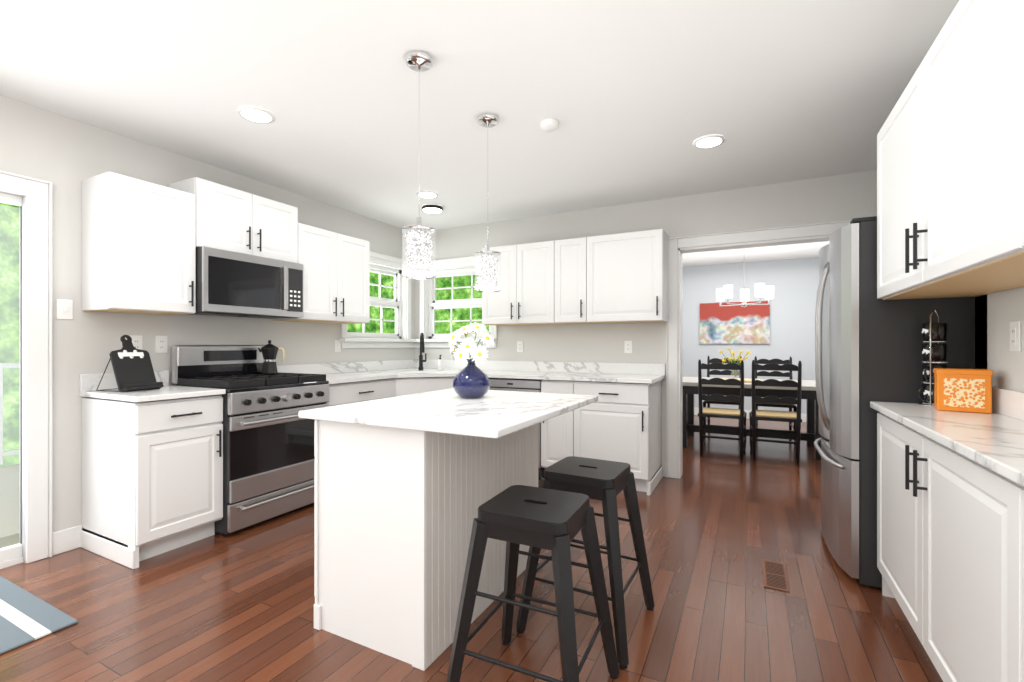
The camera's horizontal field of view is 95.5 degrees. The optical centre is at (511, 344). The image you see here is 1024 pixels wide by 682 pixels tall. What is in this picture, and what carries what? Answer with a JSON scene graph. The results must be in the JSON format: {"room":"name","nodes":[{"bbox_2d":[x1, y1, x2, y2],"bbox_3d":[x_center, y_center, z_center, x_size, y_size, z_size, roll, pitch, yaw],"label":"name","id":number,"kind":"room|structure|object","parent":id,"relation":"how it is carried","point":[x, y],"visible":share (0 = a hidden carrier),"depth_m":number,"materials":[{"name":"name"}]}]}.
{"room":"kitchen","nodes":[
{"label":"kitchen","id":0,"kind":"room"},
{"bbox_2d":[0,95,414,531],"bbox_3d":[-2.924,-0.060,2.135,0.150,2.700,7.850,0,0,27],"label":"wall","id":1,"kind":"structure","parent":0,"point":[65,155],"depth_m":2.81,"materials":[{"name":"white paint"}]},
{"bbox_2d":[0,191,22,568],"bbox_3d":[-3.106,0.172,1.790,0.100,2.035,1.870,0,0,27],"label":"patio door","id":2,"kind":"structure","parent":1,"relation":"in","point":[11,555],"depth_m":2.51,"materials":[{"name":"white"}]},
{"bbox_2d":[0,170,51,563],"bbox_3d":[-3.038,0.142,1.716,0.028,2.097,2.004,0,0,27],"label":"trim","id":3,"kind":"structure","parent":1,"relation":"attached to","point":[36,368],"depth_m":2.55,"materials":[{"name":"white wood"}]},
{"bbox_2d":[56,299,72,319],"bbox_3d":[-2.562,-0.201,2.666,0.014,0.115,0.072,0,0,27],"label":"light switch","id":4,"kind":"object","parent":1,"relation":"attached to","point":[64,308],"depth_m":2.66,"materials":[{"name":"white plastic"}]},
{"bbox_2d":[129,335,142,349],"bbox_3d":[-2.407,-0.001,2.977,0.009,0.115,0.072,0,0,27],"label":"outlet","id":5,"kind":"object","parent":1,"relation":"attached to","point":[137,340],"depth_m":2.98,"materials":[{"name":"white plastic"}]},
{"bbox_2d":[82,172,199,314],"bbox_3d":[-2.281,-0.582,2.865,0.326,0.765,0.454,0,0,27],"label":"upper cabinet","id":6,"kind":"object","parent":1,"relation":"attached to","point":[140,238],"depth_m":2.72,"materials":[{"name":"white wood"}]},
{"bbox_2d":[155,336,167,352],"bbox_3d":[-2.341,-0.001,3.106,0.009,0.115,0.072,0,0,27],"label":"outlet","id":7,"kind":"object","parent":1,"relation":"attached to","point":[161,342],"depth_m":3.10,"materials":[{"name":"white plastic"}]},
{"bbox_2d":[171,177,299,263],"bbox_3d":[-2.006,-0.855,3.406,0.326,0.450,0.760,0,0,27],"label":"upper cabinet","id":8,"kind":"object","parent":1,"relation":"attached to","point":[231,219],"depth_m":3.28,"materials":[{"name":"white wood"}]},
{"bbox_2d":[193,246,303,318],"bbox_3d":[-1.958,-0.416,3.383,0.431,0.420,0.752,0,0,27],"label":"microwave","id":9,"kind":"object","parent":8,"relation":"attached to","point":[232,284],"visible":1,"depth_m":3.23,"materials":[{"name":"grey metal"}]},
{"bbox_2d":[80,360,415,391],"bbox_3d":[-1.830,0.225,4.090,0.018,0.100,3.069,0,0,27],"label":"backsplash","id":10,"kind":"structure","parent":1,"relation":"attached to","point":[87,381],"depth_m":4.12,"materials":[{"name":"white stone"}]},
{"bbox_2d":[271,223,369,323],"bbox_3d":[-1.656,-0.582,4.093,0.326,0.765,0.781,0,0,27],"label":"upper cabinet","id":11,"kind":"object","parent":1,"relation":"attached to","point":[336,265],"depth_m":3.99,"materials":[{"name":"white wood"}]},
{"bbox_2d":[335,340,340,351],"bbox_3d":[-1.659,0.015,4.437,0.014,0.115,0.072,0,0,27],"label":"outlet","id":12,"kind":"object","parent":1,"relation":"attached to","point":[337,342],"depth_m":4.43,"materials":[{"name":"white plastic"}]},
{"bbox_2d":[347,264,400,338],"bbox_3d":[-1.493,-0.454,4.972,0.065,0.788,0.871,0,0,27],"label":"window","id":13,"kind":"structure","parent":1,"relation":"in","point":[395,302],"depth_m":5.13,"materials":[{"name":"white wood"}]},
{"bbox_2d":[341,251,410,338],"bbox_3d":[-1.468,-0.510,4.960,0.180,0.900,1.045,0,0,27],"label":"trim","id":14,"kind":"structure","parent":1,"relation":"attached to","point":[383,260],"depth_m":5.32,"materials":[{"name":"white wood"}]},
{"bbox_2d":[0,415,942,681],"bbox_3d":[0.657,1.240,2.611,7.000,0.100,12.050,0,0,27],"label":"floor","id":15,"kind":"structure","parent":0,"point":[720,519],"depth_m":2.09,"materials":[{"name":"brown wood"}]},
{"bbox_2d":[0,576,77,654],"bbox_3d":[-2.564,1.183,1.576,0.900,0.011,1.380,0,0,27],"label":"rug","id":16,"kind":"object","parent":15,"relation":"on","point":[26,617],"visible":0.92,"depth_m":2.00,"materials":[{"name":"grey fabric"}]},
{"bbox_2d":[80,396,222,568],"bbox_3d":[-2.152,0.753,2.800,0.616,0.875,0.454,0,0,27],"label":"base cabinet","id":17,"kind":"object","parent":15,"relation":"on","point":[152,473],"depth_m":2.61,"materials":[{"name":"white wood"}]},
{"bbox_2d":[80,384,225,403],"bbox_3d":[-2.144,0.290,2.787,0.642,0.030,0.464,0,0,27],"label":"countertop","id":18,"kind":"structure","parent":17,"relation":"on","point":[168,392],"depth_m":2.65,"materials":[{"name":"white stone"}]},
{"bbox_2d":[96,335,163,391],"bbox_3d":[-2.279,0.108,2.771,0.272,0.331,0.210,0,0,17],"label":"cookbook stand","id":19,"kind":"object","parent":18,"relation":"on","point":[132,366],"visible":1,"depth_m":2.75,"materials":[{"name":"black metal"}]},
{"bbox_2d":[171,345,329,535],"bbox_3d":[-1.819,0.598,3.312,0.711,1.185,0.756,0,0,27],"label":"range","id":20,"kind":"object","parent":15,"relation":"on","point":[268,453],"visible":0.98,"depth_m":3.12,"materials":[{"name":"grey metal"}]},
{"bbox_2d":[258,340,284,373],"bbox_3d":[-1.861,0.097,3.594,0.121,0.260,0.172,0,0,27],"label":"moka pot","id":21,"kind":"object","parent":20,"relation":"on","point":[269,351],"visible":1,"depth_m":3.55,"materials":[{"name":"black metal"}]},
{"bbox_2d":[326,384,395,405],"bbox_3d":[-1.519,0.753,4.042,0.616,0.875,0.815,0,0,27],"label":"base cabinet","id":22,"kind":"object","parent":15,"relation":"on","point":[339,394],"depth_m":3.81,"materials":[{"name":"white wood"}]},
{"bbox_2d":[396,388,422,395],"bbox_3d":[-0.918,0.753,4.769,1.027,0.875,1.027,0,0,27],"label":"base cabinet","id":23,"kind":"object","parent":15,"relation":"on","point":[399,391],"depth_m":4.29,"materials":[{"name":"white wood"}]},
{"bbox_2d":[299,388,597,670],"bbox_3d":[-0.217,0.733,2.215,0.958,0.915,1.130,0,0,27],"label":"kitchen island","id":24,"kind":"object","parent":15,"relation":"on","point":[406,487],"visible":0.85,"depth_m":1.84,"materials":[{"name":"white wood"}]},
{"bbox_2d":[299,388,597,438],"bbox_3d":[-0.209,0.290,2.211,0.940,0.030,1.130,0,0,27],"label":"island countertop","id":25,"kind":"structure","parent":24,"relation":"on","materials":[{"name":"stone"}]},
{"bbox_2d":[448,323,494,397],"bbox_3d":[-0.213,0.080,2.403,0.246,0.387,0.221,0,0,27],"label":"vase","id":26,"kind":"object","parent":25,"relation":"on","point":[471,379],"visible":1,"depth_m":2.34,"materials":[{"name":"blue"}]},
{"bbox_2d":[489,378,544,477],"bbox_3d":[0.116,0.753,4.457,0.592,0.873,0.592,0,0,27],"label":"dishwasher","id":27,"kind":"object","parent":15,"relation":"on","point":[514,384],"visible":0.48,"depth_m":4.14,"materials":[{"name":"grey metal"}]},
{"bbox_2d":[446,485,619,681],"bbox_3d":[0.079,0.860,1.565,0.484,0.660,0.484,0,0,27],"label":"stool","id":28,"kind":"object","parent":15,"relation":"on","point":[514,517],"visible":1,"depth_m":1.47,"materials":[{"name":"black metal"}]},
{"bbox_2d":[541,409,575,467],"bbox_3d":[0.524,0.753,4.266,0.301,0.875,0.616,0,0,27],"label":"base cabinet","id":29,"kind":"object","parent":15,"relation":"on","point":[558,433],"depth_m":3.98,"materials":[{"name":"white wood"}]},
{"bbox_2d":[516,456,654,668],"bbox_3d":[0.328,0.860,2.010,0.488,0.660,0.488,0,0,27],"label":"stool","id":30,"kind":"object","parent":15,"relation":"on","point":[606,482],"visible":0.88,"depth_m":1.92,"materials":[{"name":"black metal"}]},
{"bbox_2d":[576,380,662,494],"bbox_3d":[0.934,0.753,4.057,0.619,0.875,0.616,0,0,27],"label":"base cabinet","id":31,"kind":"object","parent":15,"relation":"on","point":[628,429],"depth_m":3.77,"materials":[{"name":"white wood"}]},
{"bbox_2d":[324,368,663,399],"bbox_3d":[-0.300,0.290,4.000,2.826,0.030,1.840,0,0,27],"label":"countertop","id":32,"kind":"structure","parent":31,"relation":"on","point":[606,385],"depth_m":4.06,"materials":[{"name":"white stone"}]},
{"bbox_2d":[418,333,425,369],"bbox_3d":[-0.930,0.076,4.828,0.162,0.396,0.180,0,0,27],"label":"faucet","id":33,"kind":"object","parent":32,"relation":"on","point":[421,360],"visible":1,"depth_m":4.88,"materials":[{"name":"black metal"}]},
{"bbox_2d":[437,355,442,369],"bbox_3d":[-0.761,0.193,4.935,0.061,0.162,0.061,0,0,27],"label":"soap dispenser","id":34,"kind":"object","parent":32,"relation":"on","point":[439,363],"visible":1,"depth_m":4.91,"materials":[{"name":"stone"}]},
{"bbox_2d":[698,359,746,460],"bbox_3d":[2.252,0.674,4.992,0.474,1.032,0.510,0,0,27],"label":"dining chair","id":35,"kind":"object","parent":15,"relation":"on","point":[740,414],"visible":1,"depth_m":4.84,"materials":[{"name":"black wood"}]},
{"bbox_2d":[703,356,741,434],"bbox_3d":[2.797,0.674,6.150,0.474,1.032,0.510,0,0,27],"label":"dining chair","id":36,"kind":"object","parent":15,"relation":"on","point":[717,372],"visible":0.27,"depth_m":6.30,"materials":[{"name":"black wood"}]},
{"bbox_2d":[683,377,820,460],"bbox_3d":[2.756,0.810,5.442,1.530,0.760,0.960,0,0,27],"label":"dining table","id":37,"kind":"object","parent":15,"relation":"on","point":[811,435],"visible":0.52,"depth_m":5.27,"materials":[{"name":"grey wood"}]},
{"bbox_2d":[719,348,760,382],"bbox_3d":[2.646,0.236,5.409,0.435,0.389,0.341,0,0,27],"label":"decor","id":38,"kind":"object","parent":37,"relation":"on","point":[735,373],"visible":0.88,"depth_m":5.38,"materials":[{"name":"yellow plant"}]},
{"bbox_2d":[749,360,801,464],"bbox_3d":[2.720,0.674,4.809,0.474,1.032,0.510,0,0,27],"label":"dining chair","id":39,"kind":"object","parent":15,"relation":"on","point":[755,415],"visible":1,"depth_m":4.65,"materials":[{"name":"black wood"}]},
{"bbox_2d":[754,356,796,441],"bbox_3d":[3.314,0.674,5.887,0.474,1.032,0.510,0,0,27],"label":"dining chair","id":40,"kind":"object","parent":15,"relation":"on","point":[776,373],"visible":0.4,"depth_m":6.00,"materials":[{"name":"black wood"}]},
{"bbox_2d":[762,559,789,591],"bbox_3d":[1.355,1.187,2.396,0.110,0.006,0.320,0,0,27],"label":"floor vent","id":41,"kind":"object","parent":15,"relation":"in","point":[775,575],"visible":1,"depth_m":2.38,"materials":[{"name":"brown wood"}]},
{"bbox_2d":[814,216,974,587],"bbox_3d":[2.197,0.284,2.536,0.907,1.812,0.915,0,0,27],"label":"refrigerator","id":42,"kind":"object","parent":15,"relation":"on","point":[868,346],"visible":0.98,"depth_m":2.28,"materials":[{"name":"grey metal"}]},
{"bbox_2d":[877,412,913,629],"bbox_3d":[1.752,0.753,1.851,0.351,0.876,0.660,0,0,27],"label":"base cabinet","id":43,"kind":"object","parent":15,"relation":"on","point":[895,443],"depth_m":1.93,"materials":[{"name":"white wood"}]},
{"bbox_2d":[914,432,1005,681],"bbox_3d":[1.452,0.753,1.263,0.351,0.876,0.660,0,0,27],"label":"base cabinet","id":44,"kind":"object","parent":15,"relation":"on","point":[960,506],"depth_m":1.35,"materials":[{"name":"white wood"}]},
{"bbox_2d":[870,401,1023,491],"bbox_3d":[0.994,0.289,0.391,0.377,0.030,3.970,0,0,27],"label":"countertop","id":45,"kind":"structure","parent":44,"relation":"on","point":[994,441],"depth_m":1.47,"materials":[{"name":"white stone"}]},
{"bbox_2d":[918,309,948,406],"bbox_3d":[1.886,0.058,2.080,0.118,0.431,0.120,0,0,27],"label":"mug rack","id":46,"kind":"object","parent":45,"relation":"on","point":[937,333],"visible":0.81,"depth_m":2.06,"materials":[{"name":"black metal"}]},
{"bbox_2d":[933,368,992,413],"bbox_3d":[1.854,0.188,1.917,0.166,0.172,0.106,0,0,37],"label":"tin","id":47,"kind":"object","parent":45,"relation":"on","point":[961,390],"visible":1,"depth_m":1.88,"materials":[{"name":"orange metal"}]},
{"bbox_2d":[1006,480,1023,681],"bbox_3d":[1.153,0.753,0.675,0.351,0.876,0.660,0,0,27],"label":"base cabinet","id":48,"kind":"object","parent":15,"relation":"on","point":[1014,495],"depth_m":1.07,"materials":[{"name":"white wood"}]},
{"bbox_2d":[0,0,958,266],"bbox_3d":[0.657,-1.360,2.611,7.000,0.100,12.050,0,0,27],"label":"ceiling","id":49,"kind":"structure","parent":0,"point":[636,98],"depth_m":2.39,"materials":[{"name":"white paint"}]},
{"bbox_2d":[237,106,274,123],"bbox_3d":[-1.455,-1.304,2.650,0.189,0.009,0.189,0,0,18],"label":"recessed light","id":50,"kind":"object","parent":49,"relation":"in","point":[255,114],"depth_m":2.63,"materials":[{"name":"white plastic"}]},
{"bbox_2d":[402,51,435,278],"bbox_3d":[-0.426,-0.809,2.136,0.156,0.999,0.156,0,0,27],"label":"pendant light","id":51,"kind":"object","parent":49,"relation":"hanging from","point":[418,254],"visible":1,"depth_m":2.10,"materials":[{"name":"glass"}]},
{"bbox_2d":[416,191,437,197],"bbox_3d":[-0.738,-1.304,4.057,0.189,0.009,0.189,0,0,18],"label":"recessed light","id":52,"kind":"object","parent":49,"relation":"in","point":[423,194],"depth_m":4.04,"materials":[{"name":"white plastic"}]},
{"bbox_2d":[422,204,442,212],"bbox_3d":[-0.763,-1.294,4.451,0.199,0.031,0.199,0,0,-18],"label":"recessed light","id":53,"kind":"object","parent":49,"relation":"in","point":[430,208],"depth_m":4.41,"materials":[{"name":"white"}]},
{"bbox_2d":[474,113,500,291],"bbox_3d":[-0.141,-0.809,2.698,0.156,0.999,0.156,0,0,27],"label":"pendant light","id":54,"kind":"object","parent":49,"relation":"hanging from","point":[488,268],"visible":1,"depth_m":2.66,"materials":[{"name":"glass"}]},
{"bbox_2d":[540,118,558,131],"bbox_3d":[0.222,-1.293,2.748,0.109,0.032,0.109,0,0,18],"label":"smoke detector","id":55,"kind":"object","parent":49,"relation":"in","point":[550,124],"depth_m":2.72,"materials":[{"name":"white plastic"}]},
{"bbox_2d":[693,135,724,148],"bbox_3d":[1.271,-1.304,3.000,0.189,0.009,0.189,0,0,21],"label":"recessed light","id":56,"kind":"object","parent":49,"relation":"in","point":[709,141],"depth_m":2.98,"materials":[{"name":"white plastic"}]},
{"bbox_2d":[716,275,773,306],"bbox_3d":[2.714,-0.870,5.435,0.608,0.879,0.585,0,0,27],"label":"chandelier","id":57,"kind":"object","parent":49,"relation":"hanging from","point":[761,290],"visible":0.94,"depth_m":5.34,"materials":[{"name":"silver metal"}]},
{"bbox_2d":[415,170,876,476],"bbox_3d":[1.497,-0.060,4.204,6.150,2.700,0.150,0,0,27],"label":"wall","id":58,"kind":"structure","parent":0,"point":[848,196],"depth_m":4.29,"materials":[{"name":"white paint"}]},
{"bbox_2d":[339,338,496,347],"bbox_3d":[-0.941,-0.010,4.811,1.255,0.100,1.280,0,0,27],"label":"window sill","id":59,"kind":"structure","parent":58,"relation":"in","point":[383,343],"depth_m":5.03,"materials":[{"name":"white wood"}]},
{"bbox_2d":[420,256,496,338],"bbox_3d":[-0.584,-0.510,5.247,1.045,0.900,0.180,0,0,27],"label":"trim","id":60,"kind":"structure","parent":58,"relation":"attached to","point":[459,263],"depth_m":5.32,"materials":[{"name":"white wood"}]},
{"bbox_2d":[429,268,490,338],"bbox_3d":[-0.572,-0.454,5.272,0.871,0.788,0.065,0,0,27],"label":"window","id":61,"kind":"structure","parent":58,"relation":"in","point":[434,303],"depth_m":5.33,"materials":[{"name":"white wood"}]},
{"bbox_2d":[482,240,555,325],"bbox_3d":[0.117,-0.582,4.635,0.779,0.765,0.327,0,0,27],"label":"upper cabinet","id":62,"kind":"object","parent":58,"relation":"attached to","point":[527,294],"depth_m":4.46,"materials":[{"name":"white wood"}]},
{"bbox_2d":[517,341,522,351],"bbox_3d":[0.084,0.026,4.835,0.072,0.115,0.009,0,0,27],"label":"outlet","id":63,"kind":"object","parent":58,"relation":"attached to","point":[519,343],"depth_m":4.83,"materials":[{"name":"white plastic"}]},
{"bbox_2d":[416,360,663,375],"bbox_3d":[0.121,0.225,4.807,2.808,0.100,0.019,0,0,27],"label":"backsplash","id":64,"kind":"structure","parent":58,"relation":"attached to","point":[505,366],"depth_m":4.64,"materials":[{"name":"white stone"}]},
{"bbox_2d":[556,237,587,323],"bbox_3d":[0.602,-0.582,4.388,0.310,0.765,0.327,0,0,27],"label":"upper cabinet","id":65,"kind":"object","parent":58,"relation":"attached to","point":[571,254],"depth_m":4.24,"materials":[{"name":"white wood"}]},
{"bbox_2d":[624,341,631,352],"bbox_3d":[1.082,0.026,4.326,0.072,0.115,0.009,0,0,27],"label":"outlet","id":66,"kind":"object","parent":58,"relation":"attached to","point":[627,344],"depth_m":4.32,"materials":[{"name":"white plastic"}]},
{"bbox_2d":[588,229,668,323],"bbox_3d":[1.034,-0.582,4.168,0.660,0.765,0.327,0,0,27],"label":"upper cabinet","id":67,"kind":"object","parent":58,"relation":"attached to","point":[628,272],"depth_m":4.01,"materials":[{"name":"white wood"}]},
{"bbox_2d":[666,220,850,478],"bbox_3d":[2.080,0.121,3.907,1.474,2.137,0.206,0,0,27],"label":"trim","id":68,"kind":"structure","parent":58,"relation":"attached to","point":[816,232],"depth_m":4.12,"materials":[{"name":"white wood"}]},
{"bbox_2d":[683,257,818,413],"bbox_3d":[3.785,-0.060,7.527,3.450,2.700,0.150,0,0,27],"label":"wall","id":69,"kind":"structure","parent":0,"point":[794,283],"depth_m":7.34,"materials":[{"name":"grey paint"}]},
{"bbox_2d":[700,301,769,343],"bbox_3d":[3.587,-0.345,7.526,1.020,0.670,0.028,0,0,27],"label":"painting","id":70,"kind":"object","parent":69,"relation":"attached to","point":[749,324],"visible":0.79,"depth_m":7.51,"materials":[{"name":"fabric"}]},
{"bbox_2d":[694,407,805,421],"bbox_3d":[3.743,1.125,7.456,3.420,0.130,0.014,0,0,27],"label":"baseboard","id":71,"kind":"structure","parent":69,"relation":"attached to","point":[696,410],"depth_m":7.44,"materials":[{"name":"white wood"}]},
{"bbox_2d":[975,287,1023,391],"bbox_3d":[1.354,-0.060,-0.129,0.730,2.700,7.700,0,0,27],"label":"wall","id":72,"kind":"structure","parent":0,"point":[996,313],"depth_m":1.87,"materials":[{"name":"white paint"}]},
{"bbox_2d":[877,75,1023,299],"bbox_3d":[1.752,-0.611,1.851,0.351,0.790,0.660,0,0,27],"label":"upper cabinet","id":73,"kind":"object","parent":72,"relation":"attached to","point":[895,139],"depth_m":1.92,"materials":[{"name":"white wood"}]},
{"bbox_2d":[914,0,1023,287],"bbox_3d":[1.452,-0.611,1.263,0.351,0.790,0.660,0,0,27],"label":"upper cabinet","id":74,"kind":"object","parent":72,"relation":"attached to","point":[950,224],"depth_m":1.35,"materials":[{"name":"white wood"}]},
{"bbox_2d":[992,387,1023,419],"bbox_3d":[1.154,0.225,0.310,0.019,0.099,3.970,0,0,27],"label":"backsplash","id":75,"kind":"structure","parent":72,"relation":"attached to","point":[1008,402],"depth_m":1.77,"materials":[{"name":"white stone"}]},
{"bbox_2d":[1006,0,1023,255],"bbox_3d":[1.153,-0.611,0.675,0.351,0.790,0.660,0,0,27],"label":"upper cabinet","id":76,"kind":"object","parent":72,"relation":"attached to","point":[1014,8],"depth_m":1.07,"materials":[{"name":"white wood"}]},
{"bbox_2d":[1010,321,1020,351],"bbox_3d":[1.902,-0.030,1.758,0.009,0.115,0.072,0,0,27],"label":"outlet","id":77,"kind":"object","parent":72,"relation":"attached to","point":[1015,326],"depth_m":1.75,"materials":[{"name":"white plastic"}]},
{"label":"outside","id":78,"kind":"structure","parent":0,"visible":0},
{"bbox_2d":[0,363,19,537],"bbox_3d":[-4.684,0.750,2.218,3.040,1.120,4.700,0,0,27],"label":"deck","id":79,"kind":"object","parent":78,"point":[9,493],"depth_m":3.97,"materials":[{"name":"beige wood"}]},
{"bbox_2d":[0,202,488,466],"bbox_3d":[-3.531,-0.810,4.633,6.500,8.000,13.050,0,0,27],"label":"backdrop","id":80,"kind":"structure","parent":78,"point":[373,326],"depth_m":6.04,"materials":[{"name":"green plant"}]}
]}

